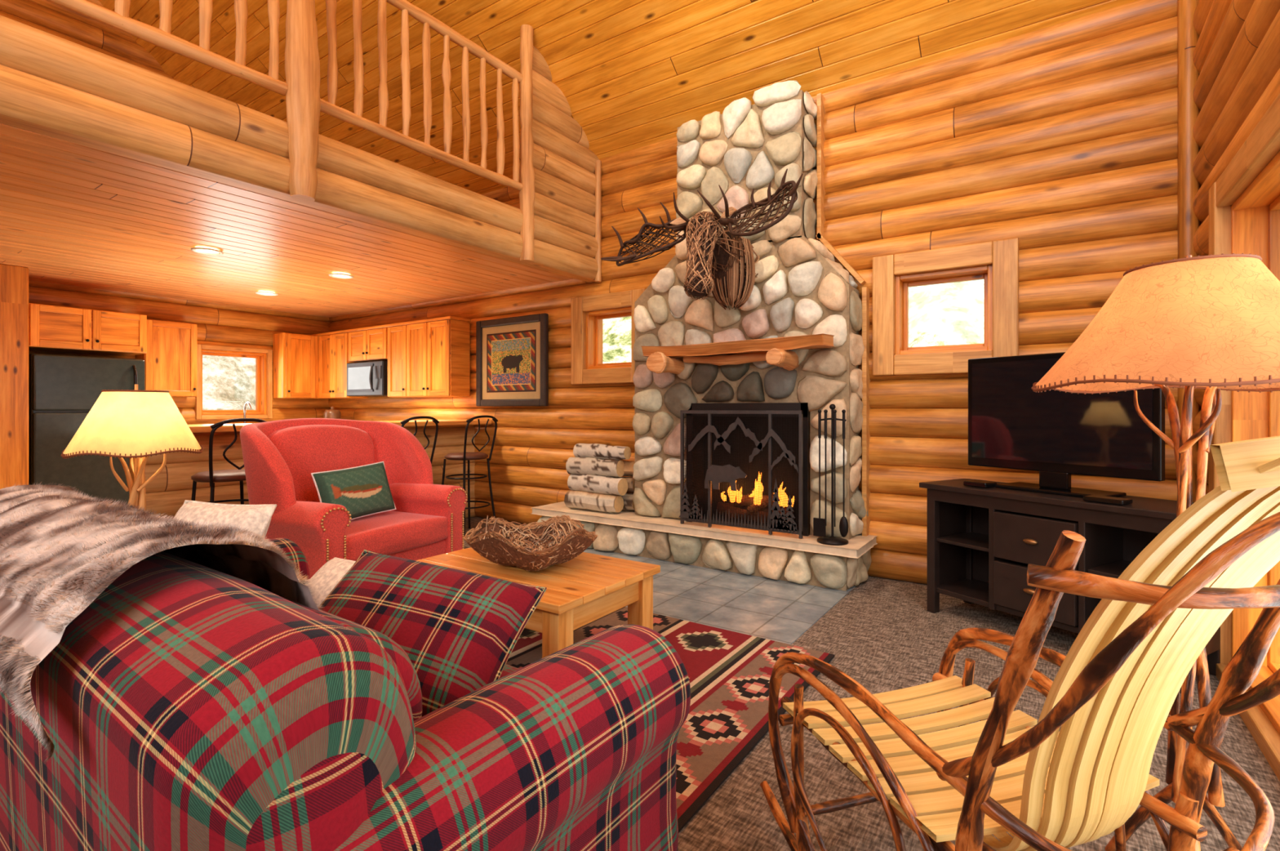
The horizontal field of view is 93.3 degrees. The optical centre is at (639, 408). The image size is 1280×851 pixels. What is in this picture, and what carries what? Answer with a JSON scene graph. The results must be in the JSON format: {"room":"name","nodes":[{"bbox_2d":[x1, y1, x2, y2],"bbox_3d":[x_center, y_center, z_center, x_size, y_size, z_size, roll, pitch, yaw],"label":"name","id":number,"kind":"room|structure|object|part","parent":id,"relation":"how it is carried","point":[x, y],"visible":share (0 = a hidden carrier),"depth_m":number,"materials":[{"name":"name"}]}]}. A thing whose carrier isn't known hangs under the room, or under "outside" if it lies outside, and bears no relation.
{"room":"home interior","nodes":[
{"label":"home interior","id":0,"kind":"room"},
{"bbox_2d":[0,0,329,424],"bbox_3d":[-6.288,-2.250,5.457,0.058,6.900,7.100,0,0,34],"label":"wall","id":1,"kind":"structure","parent":0,"point":[218,324],"depth_m":6.70,"materials":[{"name":"brown wood"}]},
{"bbox_2d":[0,263,28,488],"bbox_3d":[-5.824,-0.025,5.478,0.800,2.450,0.260,0,0,34],"label":"trim","id":2,"kind":"structure","parent":1,"relation":"attached to","point":[14,279],"depth_m":5.28,"materials":[{"name":"brown wood"}]},
{"bbox_2d":[194,343,272,419],"bbox_3d":[-4.960,-0.310,7.390,0.105,0.880,0.830,0,0,34],"label":"window frame","id":3,"kind":"structure","parent":1,"relation":"attached to","point":[197,407],"depth_m":7.37,"materials":[{"name":"brown wood"}]},
{"bbox_2d":[201,348,266,414],"bbox_3d":[-5.057,-0.310,7.456,0.230,0.780,0.730,0,0,34],"label":"window","id":4,"kind":"structure","parent":1,"relation":"in","point":[260,357],"depth_m":7.66,"materials":[{"name":"brown wood"}]},
{"bbox_2d":[28,302,471,398],"bbox_3d":[-3.932,-0.555,6.213,2.950,0.850,3.050,0,0,34],"label":"upper cabinet","id":5,"kind":"object","parent":1,"relation":"attached to","point":[430,357],"visible":0.98,"depth_m":6.64,"materials":[{"name":"brown wood"}]},
{"bbox_2d":[346,360,387,396],"bbox_3d":[-3.250,-0.355,7.369,0.770,0.410,0.371,0,0,34],"label":"microwave oven","id":6,"kind":"object","parent":5,"relation":"in","point":[365,379],"visible":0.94,"depth_m":7.21,"materials":[{"name":"silver glass"}]},
{"bbox_3d":[-3.337,-0.365,7.242,0.710,0.330,0.063,0,0,34],"label":"trim","id":7,"kind":"part","parent":6,"relation":"part of","materials":[{"name":"grey metal"}]},
{"bbox_2d":[128,424,474,497],"bbox_3d":[-2.740,0.690,5.512,0.150,1.020,3.000,0,0,34],"label":"trim","id":8,"kind":"structure","parent":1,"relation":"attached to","point":[462,425],"depth_m":4.70,"materials":[{"name":"brown wood"}]},
{"bbox_2d":[187,419,491,432],"bbox_3d":[-2.691,0.147,5.363,0.600,0.045,3.050,0,0,34],"label":"countertop","id":9,"kind":"structure","parent":8,"relation":"on","point":[200,428],"depth_m":5.62,"materials":[{"name":"brown wood"}]},
{"bbox_2d":[243,401,252,422],"bbox_3d":[-4.674,0.099,7.200,0.186,0.362,0.024,0,0,34],"label":"kitchen faucet","id":10,"kind":"object","parent":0,"point":[246,403],"depth_m":7.23,"materials":[{"name":"silver metal"}]},
{"bbox_2d":[0,123,573,317],"bbox_3d":[-4.348,-1.254,4.128,4.760,0.008,7.100,0,0,34],"label":"ceiling","id":11,"kind":"structure","parent":0,"point":[72,214],"depth_m":4.66,"materials":[{"name":"brown wood"}]},
{"bbox_2d":[191,247,223,254],"bbox_3d":[-3.408,-1.238,4.758,0.210,0.015,0.210,0,0,34],"label":"recessed light","id":12,"kind":"object","parent":11,"relation":"in","point":[206,251],"visible":1,"depth_m":4.76,"materials":[{"name":"white metal"}]},
{"bbox_2d":[255,291,278,295],"bbox_3d":[-4.024,-1.238,6.513,0.210,0.015,0.210,0,0,34],"label":"recessed light","id":13,"kind":"object","parent":11,"relation":"in","point":[264,293],"visible":1,"depth_m":6.53,"materials":[{"name":"white metal"}]},
{"bbox_2d":[328,272,353,278],"bbox_3d":[-2.790,-1.238,5.643,0.210,0.015,0.210,0,0,34],"label":"recessed light","id":14,"kind":"object","parent":11,"relation":"in","point":[338,275],"visible":1,"depth_m":5.65,"materials":[{"name":"white metal"}]},
{"bbox_2d":[0,113,595,282],"bbox_3d":[-4.348,-1.395,4.128,4.760,0.390,7.100,0,0,34],"label":"beam","id":15,"kind":"structure","parent":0,"point":[4,119],"depth_m":3.21,"materials":[{"name":"brown wood"}]},
{"bbox_2d":[46,0,601,282],"bbox_3d":[-2.289,-2.290,2.810,0.174,2.221,6.851,0,0,34],"label":"loft railing","id":16,"kind":"object","parent":15,"relation":"on","point":[304,103],"visible":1,"depth_m":3.68,"materials":[{"name":"brown wood"}]},
{"bbox_2d":[0,14,598,279],"bbox_3d":[-2.359,-1.400,2.767,0.060,0.400,7.100,0,0,34],"label":"wall","id":17,"kind":"structure","parent":0,"point":[46,79],"depth_m":3.08,"materials":[{"name":"brown wood"}]},
{"bbox_2d":[324,406,341,418],"bbox_3d":[-3.981,0.127,7.816,0.200,0.305,0.200,0,0,34],"label":"canister","id":18,"kind":"object","parent":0,"point":[332,413],"depth_m":7.74,"materials":[{"name":"brown metal"}]},
{"bbox_2d":[531,45,599,236],"bbox_3d":[-0.654,-2.500,5.295,0.058,1.800,1.000,0,0,34],"label":"wall","id":19,"kind":"structure","parent":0,"point":[563,162],"depth_m":5.20,"materials":[{"name":"brown wood"}]},
{"bbox_2d":[98,0,1137,194],"bbox_3d":[-1.770,-3.956,4.141,9.200,3.375,4.217,0,0,34],"label":"ceiling","id":20,"kind":"structure","parent":0,"point":[630,73],"depth_m":4.88,"materials":[{"name":"brown wood"}]},
{"bbox_2d":[583,547,855,644],"bbox_3d":[0.001,1.197,4.514,2.900,0.006,1.550,0,0,34],"label":"floor tile","id":21,"kind":"structure","parent":0,"point":[780,611],"depth_m":3.75,"materials":[{"name":"tile"}]},
{"bbox_2d":[531,80,877,591],"bbox_3d":[0.355,-0.581,4.862,2.872,3.562,0.591,0,0,34],"label":"stone fireplace","id":22,"kind":"object","parent":21,"relation":"on","point":[800,288],"visible":0.78,"depth_m":4.42,"materials":[{"name":"stone"}]},
{"bbox_2d":[564,443,635,513],"bbox_3d":[-0.305,0.603,5.297,0.673,0.586,0.351,0,0,34],"label":"firewood stack","id":23,"kind":"object","parent":22,"relation":"on","point":[596,482],"visible":0.95,"depth_m":5.19,"materials":[{"name":"beige wood"}]},
{"bbox_2d":[600,168,803,309],"bbox_3d":[0.450,-1.095,4.232,1.644,0.775,0.815,0,0,34],"label":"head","id":24,"kind":"object","parent":22,"relation":"attached to","point":[719,264],"visible":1,"depth_m":4.14},
{"bbox_2d":[641,333,834,373],"bbox_3d":[0.655,-0.375,4.417,1.503,0.224,0.383,0,0,34],"label":"fireplace mantel","id":25,"kind":"object","parent":22,"relation":"attached to","point":[776,351],"visible":0.99,"depth_m":4.34,"materials":[{"name":"brown wood"}]},
{"bbox_2d":[679,409,802,538],"bbox_3d":[0.707,0.453,4.403,0.968,0.875,0.040,0,0,34],"label":"fireplace screen","id":26,"kind":"object","parent":22,"relation":"on","point":[715,474],"visible":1,"depth_m":4.41,"materials":[{"name":"grey metal"}]},
{"bbox_3d":[0.777,0.430,4.516,0.980,0.940,0.030,0,0,34],"label":"firebox trim","id":27,"kind":"part","parent":22,"relation":"part of","materials":[{"name":"black paint"}]},
{"bbox_2d":[716,471,795,522],"bbox_3d":[0.882,0.670,4.613,0.648,0.381,0.220,0,0,34],"label":"fire","id":28,"kind":"object","parent":22,"relation":"in","point":[784,497],"visible":0.41,"depth_m":4.56,"materials":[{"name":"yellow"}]},
{"bbox_2d":[813,404,848,545],"bbox_3d":[1.287,0.432,4.039,0.200,0.925,0.200,0,0,-16],"label":"fireplace tool set","id":29,"kind":"object","parent":22,"relation":"on","point":[819,524],"visible":1,"depth_m":4.01,"materials":[{"name":"metal"}]},
{"bbox_2d":[328,0,1201,584],"bbox_3d":[-0.618,-0.700,5.842,8.980,3.800,0.058,0,0,34],"label":"wall","id":30,"kind":"structure","parent":0,"point":[1061,140],"depth_m":4.03,"materials":[{"name":"brown wood"}]},
{"bbox_2d":[475,312,548,406],"bbox_3d":[-1.340,-0.480,6.256,1.020,0.920,0.050,0,0,34],"label":"picture","id":31,"kind":"object","parent":30,"relation":"attached to","point":[512,353],"visible":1,"depth_m":6.23},
{"bbox_2d":[482,321,540,399],"bbox_3d":[-1.340,-0.480,6.256,0.870,0.770,0.001,0,0,34],"label":"print","id":32,"kind":"object","parent":31,"relation":"attached to","point":[511,353],"depth_m":6.24},
{"bbox_2d":[586,306,631,368],"bbox_3d":[-0.219,-0.645,5.707,0.570,0.550,0.230,0,0,34],"label":"window","id":33,"kind":"structure","parent":30,"relation":"in","point":[593,318],"depth_m":5.78,"materials":[{"name":"brown wood"}]},
{"bbox_2d":[571,288,645,384],"bbox_3d":[-0.285,-0.645,5.610,0.850,0.830,0.105,0,0,34],"label":"window frame","id":34,"kind":"structure","parent":30,"relation":"attached to","point":[580,375],"depth_m":5.66,"materials":[{"name":"brown wood"}]},
{"bbox_2d":[895,264,992,354],"bbox_3d":[2.083,-0.645,4.131,0.590,0.550,0.230,0,0,34],"label":"window","id":35,"kind":"structure","parent":30,"relation":"in","point":[903,282],"depth_m":4.09,"materials":[{"name":"brown wood"}]},
{"bbox_2d":[872,237,1018,375],"bbox_3d":[2.017,-0.645,4.034,0.870,0.830,0.105,0,0,34],"label":"window frame","id":36,"kind":"structure","parent":30,"relation":"attached to","point":[1003,255],"depth_m":3.99,"materials":[{"name":"brown wood"}]},
{"bbox_2d":[463,515,1279,850],"bbox_3d":[-2.607,1.250,2.936,8.980,0.100,7.100,0,0,34],"label":"floor","id":37,"kind":"structure","parent":0,"point":[883,634],"depth_m":2.15,"materials":[{"name":"carpet"}]},
{"bbox_2d":[28,353,144,505],"bbox_3d":[-5.459,0.350,5.932,0.688,1.700,0.820,0,0,34],"label":"refrigerator","id":38,"kind":"object","parent":37,"relation":"on","point":[63,389],"visible":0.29,"depth_m":5.65,"materials":[{"name":"black metal"}]},
{"bbox_2d":[191,417,266,504],"bbox_3d":[-2.776,0.633,4.083,0.484,1.138,0.440,0,0,34],"label":"bar stool","id":39,"kind":"object","parent":37,"relation":"on","point":[211,476],"visible":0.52,"depth_m":3.93,"materials":[{"name":"metal"}]},
{"bbox_3d":[-2.795,0.453,4.095,0.400,0.055,0.400,0,0,34],"label":"seat","id":40,"kind":"part","parent":39,"relation":"part of","materials":[{"name":"brown leather"}]},
{"bbox_2d":[143,426,475,518],"bbox_3d":[-2.654,0.700,5.453,0.058,1.000,3.000,0,0,34],"label":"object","id":41,"kind":"object","parent":37,"relation":"on","point":[168,491],"depth_m":4.61,"materials":[{"name":"brown wood"}]},
{"bbox_2d":[0,537,690,850],"bbox_3d":[-0.998,0.751,1.622,2.068,0.898,1.032,0,0,34],"label":"plaid sofa","id":42,"kind":"object","parent":37,"relation":"on","point":[190,705],"visible":0.8,"depth_m":0.90,"materials":[{"name":"fabric"}]},
{"bbox_2d":[0,481,324,762],"bbox_3d":[-1.278,0.346,1.393,1.560,0.273,0.517,0,0,34],"label":"fur throw","id":43,"kind":"object","parent":42,"relation":"on","point":[61,548],"visible":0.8,"depth_m":1.15,"materials":[{"name":"beige fur"}]},
{"bbox_2d":[173,499,276,537],"bbox_3d":[-1.500,0.500,2.093,0.409,0.325,0.225,0,0,15],"label":"throw pillow","id":44,"kind":"object","parent":42,"relation":"on","point":[255,517],"visible":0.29,"depth_m":2.10,"materials":[{"name":"fabric"}]},
{"bbox_2d":[305,556,355,606],"bbox_3d":[-0.949,0.625,2.031,0.525,0.187,0.199,0,0,30],"label":"lumbar pillow","id":45,"kind":"object","parent":42,"relation":"on","point":[326,579],"visible":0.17,"depth_m":2.04,"materials":[{"name":"white fabric"}]},
{"bbox_2d":[317,549,546,716],"bbox_3d":[-0.594,0.580,1.558,0.612,0.329,0.352,0,0,14],"label":"throw pillow","id":46,"kind":"object","parent":42,"relation":"on","point":[459,630],"visible":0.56,"depth_m":1.51,"materials":[{"name":"fabric"}]},
{"bbox_2d":[240,417,467,577],"bbox_3d":[-1.856,0.633,3.894,0.956,1.134,1.138,0,0,28],"label":"armchair","id":47,"kind":"object","parent":37,"relation":"on","point":[280,456],"visible":0.76,"depth_m":3.82,"materials":[{"name":"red fabric"}]},
{"bbox_2d":[311,461,396,519],"bbox_3d":[-1.808,0.535,3.846,0.179,0.355,0.534,0,0,22],"label":"throw pillow","id":48,"kind":"object","parent":47,"relation":"on","point":[363,491],"visible":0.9,"depth_m":3.80,"materials":[{"name":"fabric"}]},
{"bbox_2d":[400,415,439,464],"bbox_3d":[-2.014,0.633,5.197,0.486,1.138,0.441,0,0,34],"label":"bar stool","id":49,"kind":"object","parent":37,"relation":"on","point":[436,421],"visible":0.26,"depth_m":5.12,"materials":[{"name":"metal"}]},
{"bbox_2d":[441,414,497,537],"bbox_3d":[-1.636,0.633,5.750,0.485,1.137,0.441,0,0,34],"label":"bar stool","id":50,"kind":"object","parent":37,"relation":"on","point":[464,455],"visible":0.84,"depth_m":5.69,"materials":[{"name":"metal"}]},
{"bbox_3d":[-1.654,0.453,5.762,0.400,0.055,0.400,0,0,34],"label":"seat","id":51,"kind":"part","parent":50,"relation":"part of","materials":[{"name":"brown leather"}]},
{"bbox_2d":[506,606,834,832],"bbox_3d":[-0.423,1.190,2.780,2.100,0.008,1.750,0,0,34],"label":"area rug","id":52,"kind":"object","parent":37,"relation":"on","point":[729,672],"visible":0.18,"depth_m":2.56,"materials":[{"name":"fabric"}]},
{"bbox_2d":[415,546,660,657],"bbox_3d":[-0.537,0.968,2.889,1.050,0.436,0.718,0,0,34],"label":"coffee table","id":53,"kind":"object","parent":52,"relation":"on","point":[581,590],"visible":0.49,"depth_m":2.69,"materials":[{"name":"brown wood"}]},
{"bbox_2d":[462,514,597,571],"bbox_3d":[-0.519,0.644,2.888,0.587,0.211,0.501,0,0,34],"label":"bowl","id":54,"kind":"object","parent":53,"relation":"on","point":[528,548],"visible":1,"depth_m":2.83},
{"bbox_2d":[760,435,1279,850],"bbox_3d":[0.780,0.613,1.203,0.660,1.175,1.281,0,0,-17],"label":"rocking chair","id":55,"kind":"object","parent":37,"relation":"on","point":[1113,695],"visible":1,"depth_m":1.05,"materials":[{"name":"brown wood"}]},
{"bbox_2d":[919,478,1220,693],"bbox_3d":[2.151,0.820,3.142,0.468,0.760,1.260,0,0,-29],"label":"tv console","id":56,"kind":"object","parent":37,"relation":"on","point":[982,542],"visible":0.64,"depth_m":3.11,"materials":[{"name":"brown wood"}]},
{"bbox_2d":[963,351,1164,505],"bbox_3d":[2.139,0.074,3.153,0.360,0.728,0.920,0,0,-29],"label":"flat-screen tv","id":57,"kind":"object","parent":56,"relation":"on","point":[1057,434],"visible":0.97,"depth_m":3.15,"materials":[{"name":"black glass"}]},
{"bbox_2d":[1031,253,1279,850],"bbox_3d":[1.330,0.412,1.465,0.641,1.564,0.641,0,0,34],"label":"floor lamp","id":58,"kind":"object","parent":37,"relation":"on","point":[1211,322],"visible":0.93,"depth_m":1.36,"materials":[{"name":"white"}]},
{"bbox_3d":[1.332,-0.194,1.468,0.633,0.293,0.630,0,0,34],"label":"lamp shade","id":59,"kind":"part","parent":58,"relation":"part of","materials":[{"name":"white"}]},
{"bbox_3d":[-2.124,0.900,2.509,0.500,0.600,0.500,0,0,34],"label":"end table","id":60,"kind":"object","parent":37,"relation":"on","visible":0},
{"bbox_2d":[61,383,203,511],"bbox_3d":[-2.096,0.250,2.514,0.454,0.700,0.454,0,0,34],"label":"table lamp","id":61,"kind":"object","parent":60,"relation":"on","point":[136,424],"visible":0.93,"depth_m":2.41,"materials":[{"name":"white"}]},
{"bbox_3d":[-2.095,0.059,2.516,0.446,0.258,0.444,0,0,34],"label":"lamp shade","id":62,"kind":"part","parent":61,"relation":"part of","materials":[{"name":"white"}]},
{"bbox_2d":[1192,0,1279,502],"bbox_3d":[1.074,-2.300,0.416,0.058,7.000,7.100,0,0,34],"label":"wall","id":63,"kind":"structure","parent":0,"point":[1236,57],"depth_m":2.69,"materials":[{"name":"brown wood"}]},
{"bbox_2d":[1177,0,1199,498],"bbox_3d":[3.006,-0.600,3.310,0.090,3.600,0.091,0,0,34],"label":"trim","id":64,"kind":"structure","parent":63,"relation":"attached to","point":[1188,37],"depth_m":3.28,"materials":[{"name":"brown wood"}]},
{"bbox_2d":[1208,93,1279,781],"bbox_3d":[1.834,0.120,1.532,0.105,2.280,3.040,0,0,34],"label":"door frame","id":65,"kind":"structure","parent":63,"relation":"attached to","point":[1262,144],"depth_m":2.44,"materials":[{"name":"brown wood"}]},
{"bbox_2d":[1231,151,1279,733],"bbox_3d":[1.931,0.120,1.466,0.230,2.040,2.800,0,0,34],"label":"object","id":66,"kind":"structure","parent":63,"relation":"in","point":[1255,214],"depth_m":2.60,"materials":[{"name":"brown wood"}]},
{"label":"outside","id":67,"kind":"structure","parent":0,"visible":0},
{"bbox_2d":[602,279,983,363],"bbox_3d":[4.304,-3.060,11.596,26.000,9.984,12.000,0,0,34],"label":"window panes","id":68,"kind":"object","parent":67,"point":[949,313],"visible":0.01,"depth_m":8.68,"materials":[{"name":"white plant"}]},
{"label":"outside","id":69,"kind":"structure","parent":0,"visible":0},
{"bbox_2d":[202,355,255,409],"bbox_3d":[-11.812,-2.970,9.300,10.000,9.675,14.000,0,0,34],"label":"window pane","id":70,"kind":"object","parent":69,"point":[228,383],"visible":0.01,"depth_m":10.87,"materials":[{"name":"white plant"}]}
]}

